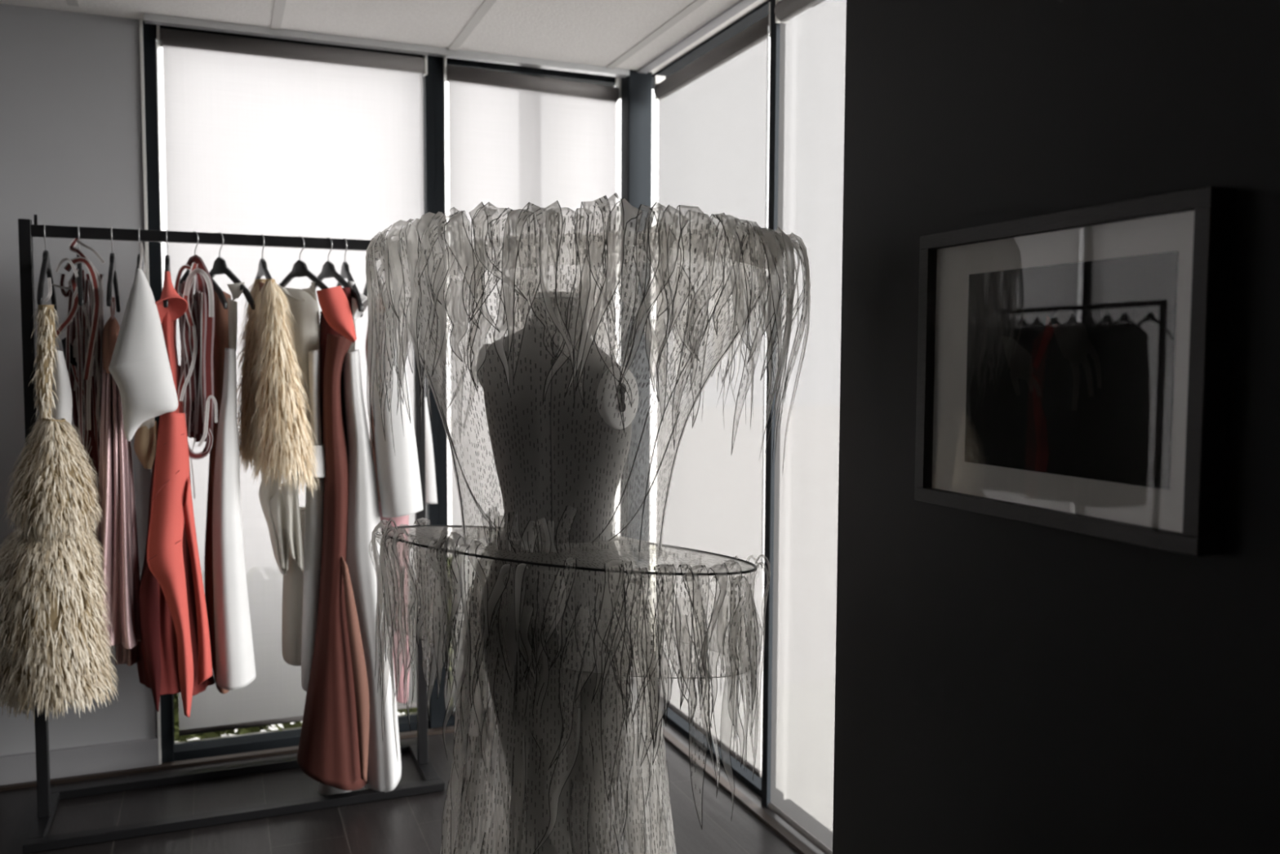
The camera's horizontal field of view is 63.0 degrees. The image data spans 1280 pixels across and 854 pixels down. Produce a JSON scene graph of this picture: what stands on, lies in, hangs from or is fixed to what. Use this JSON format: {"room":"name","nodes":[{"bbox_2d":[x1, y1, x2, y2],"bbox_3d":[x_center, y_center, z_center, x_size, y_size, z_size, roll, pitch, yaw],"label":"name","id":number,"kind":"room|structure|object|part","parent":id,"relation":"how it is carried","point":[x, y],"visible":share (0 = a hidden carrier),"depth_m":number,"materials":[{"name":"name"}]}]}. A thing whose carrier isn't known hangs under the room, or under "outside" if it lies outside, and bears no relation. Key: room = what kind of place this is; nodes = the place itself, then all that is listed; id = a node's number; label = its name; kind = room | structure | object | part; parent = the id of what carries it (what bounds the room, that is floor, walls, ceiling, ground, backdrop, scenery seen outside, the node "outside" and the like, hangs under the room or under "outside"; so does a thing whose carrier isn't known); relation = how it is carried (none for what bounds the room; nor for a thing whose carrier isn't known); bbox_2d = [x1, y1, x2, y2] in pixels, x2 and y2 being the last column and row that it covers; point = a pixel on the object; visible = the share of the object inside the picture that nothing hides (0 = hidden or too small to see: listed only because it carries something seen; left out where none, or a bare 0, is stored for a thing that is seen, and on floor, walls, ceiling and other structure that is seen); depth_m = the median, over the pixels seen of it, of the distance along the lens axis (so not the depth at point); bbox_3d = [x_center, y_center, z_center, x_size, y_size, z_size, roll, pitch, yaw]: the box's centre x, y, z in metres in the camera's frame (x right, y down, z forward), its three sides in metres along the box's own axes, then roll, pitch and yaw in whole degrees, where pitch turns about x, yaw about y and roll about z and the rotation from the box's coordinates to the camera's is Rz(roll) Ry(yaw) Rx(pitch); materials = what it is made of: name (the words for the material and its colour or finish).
{"room":"design studio","nodes":[
{"label":"design studio","id":0,"kind":"room"},
{"bbox_2d":[0,3,157,755],"bbox_3d":[-2.562,-0.186,5.040,0.545,2.510,3.530,-1,4,-22],"label":"wall","id":1,"kind":"structure","parent":0,"point":[71,139],"depth_m":3.38,"materials":[{"name":"grey paint"}]},
{"bbox_2d":[0,737,159,785],"bbox_3d":[-1.900,1.115,3.477,0.545,0.093,0.015,-1,4,-22],"label":"baseboard","id":2,"kind":"structure","parent":1,"relation":"attached to","point":[142,753],"depth_m":3.49,"materials":[{"name":"paint"}]},
{"bbox_2d":[139,18,161,764],"bbox_3d":[-1.647,-0.085,3.521,0.009,2.510,0.040,-1,4,-22],"label":"trim","id":3,"kind":"structure","parent":1,"relation":"attached to","point":[141,40],"depth_m":3.45,"materials":[{"name":"black plastic"}]},
{"bbox_2d":[0,720,497,791],"bbox_3d":[-1.107,1.151,3.791,2.250,0.012,0.035,-1,4,-22],"label":"trim","id":4,"kind":"structure","parent":1,"relation":"attached to","point":[191,762],"depth_m":3.61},
{"bbox_2d":[142,20,439,763],"bbox_3d":[-1.217,-0.098,3.749,0.960,2.510,0.110,-1,4,-22],"label":"window","id":5,"kind":"structure","parent":1,"relation":"in","point":[171,751],"depth_m":3.74,"materials":[{"name":"grey metal"}]},
{"bbox_2d":[155,24,428,735],"bbox_3d":[-1.193,-0.151,3.698,0.892,2.418,0.060,-1,4,-22],"label":"roller blind","id":6,"kind":"object","parent":5,"relation":"attached to","point":[263,136],"visible":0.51,"depth_m":3.64,"materials":[{"name":"white fabric"}]},
{"bbox_3d":[-1.599,-0.430,3.503,0.004,1.700,0.030,-1,4,-22],"label":"chain","id":7,"kind":"part","parent":6,"relation":"part of","materials":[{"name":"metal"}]},
{"bbox_2d":[143,13,629,77],"bbox_3d":[-0.826,-1.340,3.697,1.680,0.022,0.040,-1,4,-22],"label":"trim","id":8,"kind":"structure","parent":1,"relation":"attached to","point":[153,19],"depth_m":3.64,"materials":[{"name":"metal"}]},
{"bbox_2d":[133,421,157,469],"bbox_3d":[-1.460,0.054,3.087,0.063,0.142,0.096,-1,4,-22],"label":"dress","id":9,"kind":"object","parent":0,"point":[145,440],"depth_m":3.05,"materials":[{"name":"beige fabric"}]},
{"bbox_2d":[0,0,767,75],"bbox_3d":[-1.778,-1.272,1.790,5.400,0.084,10.000,-1,4,-22],"label":"ceiling","id":10,"kind":"structure","parent":0,"point":[628,34],"depth_m":3.41,"materials":[{"name":"tile"}]},
{"bbox_2d":[636,0,756,73],"bbox_3d":[0.544,-1.277,2.690,0.040,0.008,2.880,-1,4,-22],"label":"trim","id":11,"kind":"structure","parent":10,"relation":"attached to","point":[740,5],"depth_m":3.54,"materials":[{"name":"paint"}]},
{"bbox_2d":[0,711,824,853],"bbox_3d":[-1.830,1.302,1.936,5.310,0.060,10.000,-1,4,-22],"label":"floor","id":12,"kind":"structure","parent":0,"point":[412,824],"depth_m":3.22,"materials":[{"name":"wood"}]},
{"bbox_2d":[17,214,444,853],"bbox_3d":[-1.260,0.278,3.304,1.195,1.815,0.415,-1,4,-22],"label":"clothes rack","id":13,"kind":"object","parent":12,"relation":"on","point":[37,840],"visible":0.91,"depth_m":3.21,"materials":[{"name":"black metal"}]},
{"bbox_3d":[-1.782,0.283,3.079,0.032,1.770,0.030,-1,4,-22],"label":"post","id":14,"kind":"part","parent":13,"relation":"part of","materials":[{"name":"black metal"}]},
{"bbox_2d":[36,223,57,311],"bbox_3d":[-1.732,-0.469,3.050,0.014,0.244,0.410,-1,4,-24],"label":"clothes hanger","id":15,"kind":"object","parent":13,"relation":"hanging from","point":[46,268],"visible":0.88,"depth_m":3.02,"materials":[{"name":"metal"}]},
{"bbox_2d":[0,277,119,720],"bbox_3d":[-1.631,0.187,2.884,0.328,1.202,0.370,0,4,-11],"label":"dress","id":16,"kind":"object","parent":15,"relation":"hanging from","point":[54,651],"visible":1,"depth_m":2.79,"materials":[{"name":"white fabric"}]},
{"bbox_2d":[76,225,83,306],"bbox_3d":[-1.653,-0.471,3.083,0.014,0.244,0.410,-2,4,-28],"label":"clothes hanger","id":17,"kind":"object","parent":13,"relation":"hanging from","point":[80,286],"visible":0.7,"depth_m":2.95,"materials":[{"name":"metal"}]},
{"bbox_2d":[52,238,105,536],"bbox_3d":[-1.607,-0.097,3.067,0.146,0.922,0.149,1,4,6],"label":"garment","id":18,"kind":"object","parent":17,"relation":"hanging from","point":[82,345],"visible":0.67,"depth_m":3.01,"materials":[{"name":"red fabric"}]},
{"bbox_3d":[-1.637,-0.164,3.017,0.054,0.194,0.014,-1,4,-22],"label":"panel","id":19,"kind":"part","parent":18,"relation":"part of","materials":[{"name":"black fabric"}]},
{"bbox_2d":[106,226,120,312],"bbox_3d":[-1.571,-0.473,3.116,0.013,0.244,0.410,-1,4,-23],"label":"clothes hanger","id":20,"kind":"object","parent":13,"relation":"hanging from","point":[113,275],"visible":0.98,"depth_m":3.09,"materials":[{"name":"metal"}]},
{"bbox_2d":[94,296,141,666],"bbox_3d":[-1.553,0.168,3.073,0.158,1.086,0.269,-1,4,-22],"label":"dress","id":21,"kind":"object","parent":20,"relation":"hanging from","point":[117,531],"visible":0.75,"depth_m":3.02,"materials":[{"name":"brown fabric"}]},
{"bbox_2d":[134,228,146,276],"bbox_3d":[-1.502,-0.474,3.144,0.014,0.244,0.410,-1,4,-20],"label":"clothes hanger","id":22,"kind":"object","parent":13,"relation":"hanging from","point":[139,255],"visible":0.3,"depth_m":3.12,"materials":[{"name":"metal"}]},
{"bbox_2d":[108,242,177,469],"bbox_3d":[-1.434,-0.206,3.024,0.176,0.666,0.200,-1,4,-22],"label":"garment","id":23,"kind":"object","parent":22,"relation":"hanging from","point":[140,366],"visible":1,"depth_m":2.95,"materials":[{"name":"white fabric"}]},
{"bbox_2d":[163,229,171,307],"bbox_3d":[-1.433,-0.476,3.171,0.013,0.244,0.410,-1,4,-22],"label":"clothes hanger","id":24,"kind":"object","parent":13,"relation":"hanging from","point":[167,265],"visible":0.4,"depth_m":3.14,"materials":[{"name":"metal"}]},
{"bbox_2d":[137,271,214,717],"bbox_3d":[-1.413,0.193,3.147,0.238,1.297,0.394,-1,4,-22],"label":"dress","id":25,"kind":"object","parent":24,"relation":"hanging from","point":[175,653],"visible":0.9,"depth_m":3.04,"materials":[{"name":"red fabric"}]},
{"bbox_3d":[-1.429,0.616,3.049,0.053,0.446,0.016,-1,4,-22],"label":"panel","id":26,"kind":"part","parent":25,"relation":"part of","materials":[{"name":"red fabric"}]},
{"bbox_3d":[-1.363,0.405,3.029,0.117,0.890,0.104,-1,4,-22],"label":"panel","id":27,"kind":"part","parent":25,"relation":"part of","materials":[{"name":"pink fabric"}]},
{"bbox_3d":[-1.302,0.456,3.074,0.074,0.622,0.023,-1,4,-22],"label":"panel","id":28,"kind":"part","parent":25,"relation":"part of","materials":[{"name":"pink fabric"}]},
{"bbox_2d":[178,231,227,309],"bbox_3d":[-1.361,-0.477,3.200,0.410,0.244,0.013,4,5,44],"label":"clothes hanger","id":29,"kind":"object","parent":13,"relation":"hanging from","point":[217,289],"visible":0.43,"depth_m":3.10,"materials":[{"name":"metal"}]},
{"bbox_2d":[174,254,217,498],"bbox_3d":[-1.325,-0.151,3.117,0.115,0.724,0.124,-1,4,-22],"label":"garment","id":30,"kind":"object","parent":29,"relation":"hanging from","point":[197,399],"visible":0.97,"depth_m":3.10,"materials":[{"name":"brown fabric"}]},
{"bbox_2d":[193,231,255,309],"bbox_3d":[-1.297,-0.478,3.227,0.410,0.244,0.013,4,5,42],"label":"clothes hanger","id":31,"kind":"object","parent":13,"relation":"hanging from","point":[220,266],"visible":0.73,"depth_m":3.19,"materials":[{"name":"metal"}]},
{"bbox_2d":[204,281,256,693],"bbox_3d":[-1.291,0.190,3.240,0.118,1.262,0.349,-2,4,-35],"label":"dress","id":32,"kind":"object","parent":31,"relation":"hanging from","point":[226,595],"visible":0.98,"depth_m":3.12,"materials":[{"name":"white fabric"}]},
{"bbox_3d":[-1.335,1.156,3.534,1.195,0.026,0.040,-1,4,-22],"label":"rail","id":33,"kind":"part","parent":13,"relation":"part of","materials":[{"name":"black metal"}]},
{"bbox_3d":[-1.194,1.178,3.188,1.195,0.026,0.040,-1,4,-22],"label":"rail","id":34,"kind":"part","parent":13,"relation":"part of","materials":[{"name":"black metal"}]},
{"bbox_2d":[248,234,272,309],"bbox_3d":[-1.181,-0.481,3.273,0.014,0.244,0.410,-2,4,-32],"label":"clothes hanger","id":35,"kind":"object","parent":13,"relation":"hanging from","point":[263,270],"visible":0.52,"depth_m":3.25,"materials":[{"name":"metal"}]},
{"bbox_2d":[235,279,320,497],"bbox_3d":[-1.139,-0.120,3.227,0.353,0.676,0.236,3,5,37],"label":"garment","id":36,"kind":"object","parent":35,"relation":"hanging from","point":[275,434],"visible":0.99,"depth_m":3.12,"materials":[{"name":"brown fabric"}]},
{"bbox_2d":[279,235,328,289],"bbox_3d":[-1.078,-0.483,3.315,0.410,0.244,0.013,3,5,38],"label":"clothes hanger","id":37,"kind":"object","parent":13,"relation":"hanging from","point":[300,268],"visible":0.66,"depth_m":3.30,"materials":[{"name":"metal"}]},
{"bbox_2d":[258,281,325,691],"bbox_3d":[-1.075,0.192,3.330,0.211,1.296,0.205,1,4,11],"label":"dress","id":38,"kind":"object","parent":37,"relation":"hanging from","point":[295,531],"visible":0.78,"depth_m":3.28,"materials":[{"name":"beige fabric"}]},
{"bbox_3d":[-1.008,-0.042,3.264,0.046,0.400,0.023,-1,4,-22],"label":"panel","id":39,"kind":"part","parent":38,"relation":"part of","materials":[{"name":"white fabric"}]},
{"bbox_2d":[309,237,364,311],"bbox_3d":[-0.998,-0.485,3.348,0.014,0.244,0.410,-3,5,-45],"label":"clothes hanger","id":40,"kind":"object","parent":13,"relation":"hanging from","point":[328,270],"visible":0.66,"depth_m":3.33,"materials":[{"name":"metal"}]},
{"bbox_2d":[297,285,368,791],"bbox_3d":[-0.988,0.351,3.326,0.219,1.579,0.314,-1,4,-22],"label":"dress","id":41,"kind":"object","parent":40,"relation":"hanging from","point":[328,753],"visible":0.93,"depth_m":3.24,"materials":[{"name":"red fabric"}]},
{"bbox_2d":[336,237,362,311],"bbox_3d":[-0.950,-0.486,3.367,0.014,0.244,0.410,-2,4,-28],"label":"clothes hanger","id":42,"kind":"object","parent":13,"relation":"hanging from","point":[344,273],"visible":0.7,"depth_m":3.31,"materials":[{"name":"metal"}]},
{"bbox_2d":[317,280,401,795],"bbox_3d":[-0.900,0.374,3.340,0.258,1.666,0.271,-1,4,-22],"label":"dress","id":43,"kind":"object","parent":42,"relation":"hanging from","point":[380,765],"visible":0.7,"depth_m":3.28,"materials":[{"name":"fabric"}]},
{"bbox_3d":[-0.924,-0.289,3.319,0.043,0.127,0.016,-1,4,-22],"label":"strap panel","id":44,"kind":"part","parent":43,"relation":"part of","materials":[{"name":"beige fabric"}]},
{"bbox_2d":[360,256,388,316],"bbox_3d":[-0.869,-0.488,3.400,0.014,0.244,0.410,-2,4,-26],"label":"clothes hanger","id":45,"kind":"object","parent":13,"relation":"hanging from","point":[365,291],"visible":0.24,"depth_m":3.37,"materials":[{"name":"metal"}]},
{"bbox_2d":[365,293,437,702],"bbox_3d":[-0.763,0.240,3.442,0.244,1.352,0.293,-1,4,-22],"label":"dress","id":46,"kind":"object","parent":45,"relation":"hanging from","point":[397,477],"visible":0.57,"depth_m":3.30,"materials":[{"name":"white fabric"}]},
{"bbox_3d":[-0.775,-0.041,3.338,0.156,0.653,0.144,-1,4,-22],"label":"cape panel","id":47,"kind":"part","parent":46,"relation":"part of","materials":[{"name":"white fabric"}]},
{"bbox_3d":[-0.728,0.082,3.597,0.060,0.370,0.014,-1,4,-22],"label":"panel","id":48,"kind":"part","parent":46,"relation":"part of","materials":[{"name":"white fabric"}]},
{"bbox_3d":[-0.736,0.273,3.504,0.032,1.745,0.030,-1,4,-22],"label":"post","id":49,"kind":"part","parent":13,"relation":"part of","materials":[{"name":"black metal"}]},
{"bbox_2d":[476,291,638,853],"bbox_3d":[-0.168,0.488,2.250,0.380,1.543,0.380,2,4,24],"label":"mannequin","id":50,"kind":"object","parent":12,"relation":"on","point":[522,399],"visible":0.65,"depth_m":2.13},
{"bbox_2d":[476,343,491,387],"bbox_3d":[-0.320,-0.129,2.244,0.030,0.100,0.072,2,4,24],"label":"socket","id":51,"kind":"object","parent":50,"relation":"attached to","point":[483,375],"depth_m":2.21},
{"bbox_2d":[365,192,810,853],"bbox_3d":[-0.147,0.514,2.215,0.989,1.917,0.534,2,4,24],"label":"dress","id":52,"kind":"object","parent":50,"relation":"attached to","point":[453,838],"visible":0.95,"depth_m":2.09,"materials":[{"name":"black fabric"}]},
{"bbox_2d":[596,365,638,429],"bbox_3d":[-0.049,-0.059,2.116,0.100,0.128,0.036,-3,5,-42],"label":"socket","id":53,"kind":"object","parent":50,"relation":"attached to","point":[607,412],"depth_m":2.09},
{"bbox_2d":[652,0,780,808],"bbox_3d":[0.228,-0.095,3.795,0.125,2.510,1.242,-1,4,-22],"label":"window","id":54,"kind":"structure","parent":12,"relation":"on","point":[761,786],"depth_m":3.25,"materials":[{"name":"grey metal"}]},
{"bbox_2d":[653,1,770,777],"bbox_3d":[0.239,-0.111,3.658,0.060,2.410,0.894,-1,4,-22],"label":"roller blind","id":55,"kind":"object","parent":54,"relation":"attached to","point":[713,111],"visible":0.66,"depth_m":3.58,"materials":[{"name":"white fabric"}]},
{"bbox_3d":[0.397,-0.386,3.223,0.030,1.665,0.004,-1,4,-22],"label":"chain","id":56,"kind":"part","parent":55,"relation":"part of","materials":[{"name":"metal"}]},
{"bbox_2d":[633,709,815,853],"bbox_3d":[0.524,1.218,2.845,0.030,0.012,2.880,-1,4,-22],"label":"trim","id":57,"kind":"structure","parent":12,"relation":"on","point":[749,805],"depth_m":3.33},
{"bbox_2d":[619,69,652,712],"bbox_3d":[-0.018,-0.117,4.130,0.098,2.510,0.085,-1,4,-22],"label":"column","id":58,"kind":"structure","parent":0,"point":[636,87],"depth_m":4.07,"materials":[{"name":"grey metal"}]},
{"bbox_2d":[435,56,621,727],"bbox_3d":[-0.392,-0.117,4.107,0.838,2.510,0.155,-1,4,-22],"label":"window","id":59,"kind":"structure","parent":58,"relation":"attached to","point":[610,81],"depth_m":3.90,"materials":[{"name":"grey metal"}]},
{"bbox_2d":[443,57,621,716],"bbox_3d":[-0.406,-0.135,4.019,0.691,2.454,0.060,-1,4,-22],"label":"roller blind","id":60,"kind":"object","parent":59,"relation":"attached to","point":[516,140],"visible":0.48,"depth_m":3.94,"materials":[{"name":"white fabric"}]},
{"bbox_3d":[-0.719,-0.441,3.860,0.004,1.685,0.030,-1,4,-22],"label":"chain","id":61,"kind":"part","parent":60,"relation":"part of","materials":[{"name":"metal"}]},
{"bbox_2d":[832,0,1279,853],"bbox_3d":[1.272,0.147,0.065,0.140,2.510,4.345,-1,4,-22],"label":"wall","id":62,"kind":"structure","parent":0,"point":[1003,686],"depth_m":1.54,"materials":[{"name":"black paint"}]},
{"bbox_2d":[914,186,1235,556],"bbox_3d":[0.586,-0.081,1.505,0.040,0.441,0.550,-1,4,-22],"label":"picture frame","id":63,"kind":"object","parent":62,"relation":"attached to","point":[1073,365],"visible":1,"depth_m":1.43,"materials":[{"name":"black wood"}]},
{"bbox_3d":[0.576,-0.080,1.501,0.002,0.396,0.505,-1,4,-22],"label":"glass","id":64,"kind":"part","parent":63,"relation":"part of","materials":[{"name":"clear glass"}]},
{"bbox_2d":[964,251,1178,489],"bbox_3d":[0.593,-0.081,1.482,0.002,0.297,0.387,-1,4,-22],"label":"print","id":65,"kind":"object","parent":63,"relation":"attached to","point":[1072,359],"depth_m":1.45,"materials":[{"name":"black paper"}]},
{"label":"outside","id":66,"kind":"structure","parent":0,"visible":0},
{"bbox_2d":[174,405,765,742],"bbox_3d":[-2.639,1.254,6.579,60.000,0.040,54.000,-1,4,-22],"label":"ground","id":67,"kind":"structure","parent":66,"point":[653,536],"depth_m":11.89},
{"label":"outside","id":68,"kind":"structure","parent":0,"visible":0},
{"bbox_2d":[174,686,762,771],"bbox_3d":[-0.015,1.322,2.770,3.200,0.210,3.175,-1,4,-22],"label":"path","id":69,"kind":"structure","parent":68,"point":[414,713],"depth_m":3.89,"materials":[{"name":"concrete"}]},
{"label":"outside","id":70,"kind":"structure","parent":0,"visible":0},
{"bbox_2d":[173,555,453,742],"bbox_3d":[-1.244,0.877,4.313,2.148,0.661,0.767,-1,4,-22],"label":"hedge","id":71,"kind":"object","parent":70,"point":[297,724],"visible":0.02,"depth_m":3.92,"materials":[{"name":"green plant"}]},
{"bbox_3d":[1.718,0.166,-0.210,0.480,2.510,3.500,-1,4,-22],"label":"wall","id":72,"kind":"structure","parent":0,"visible":0},
{"bbox_2d":[767,0,846,853],"bbox_3d":[0.764,0.002,2.333,0.060,2.482,1.852,-1,4,-22],"label":"roller blind","id":73,"kind":"object","parent":72,"relation":"attached to","point":[812,45],"visible":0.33,"depth_m":2.99,"materials":[{"name":"white fabric"}]}
]}

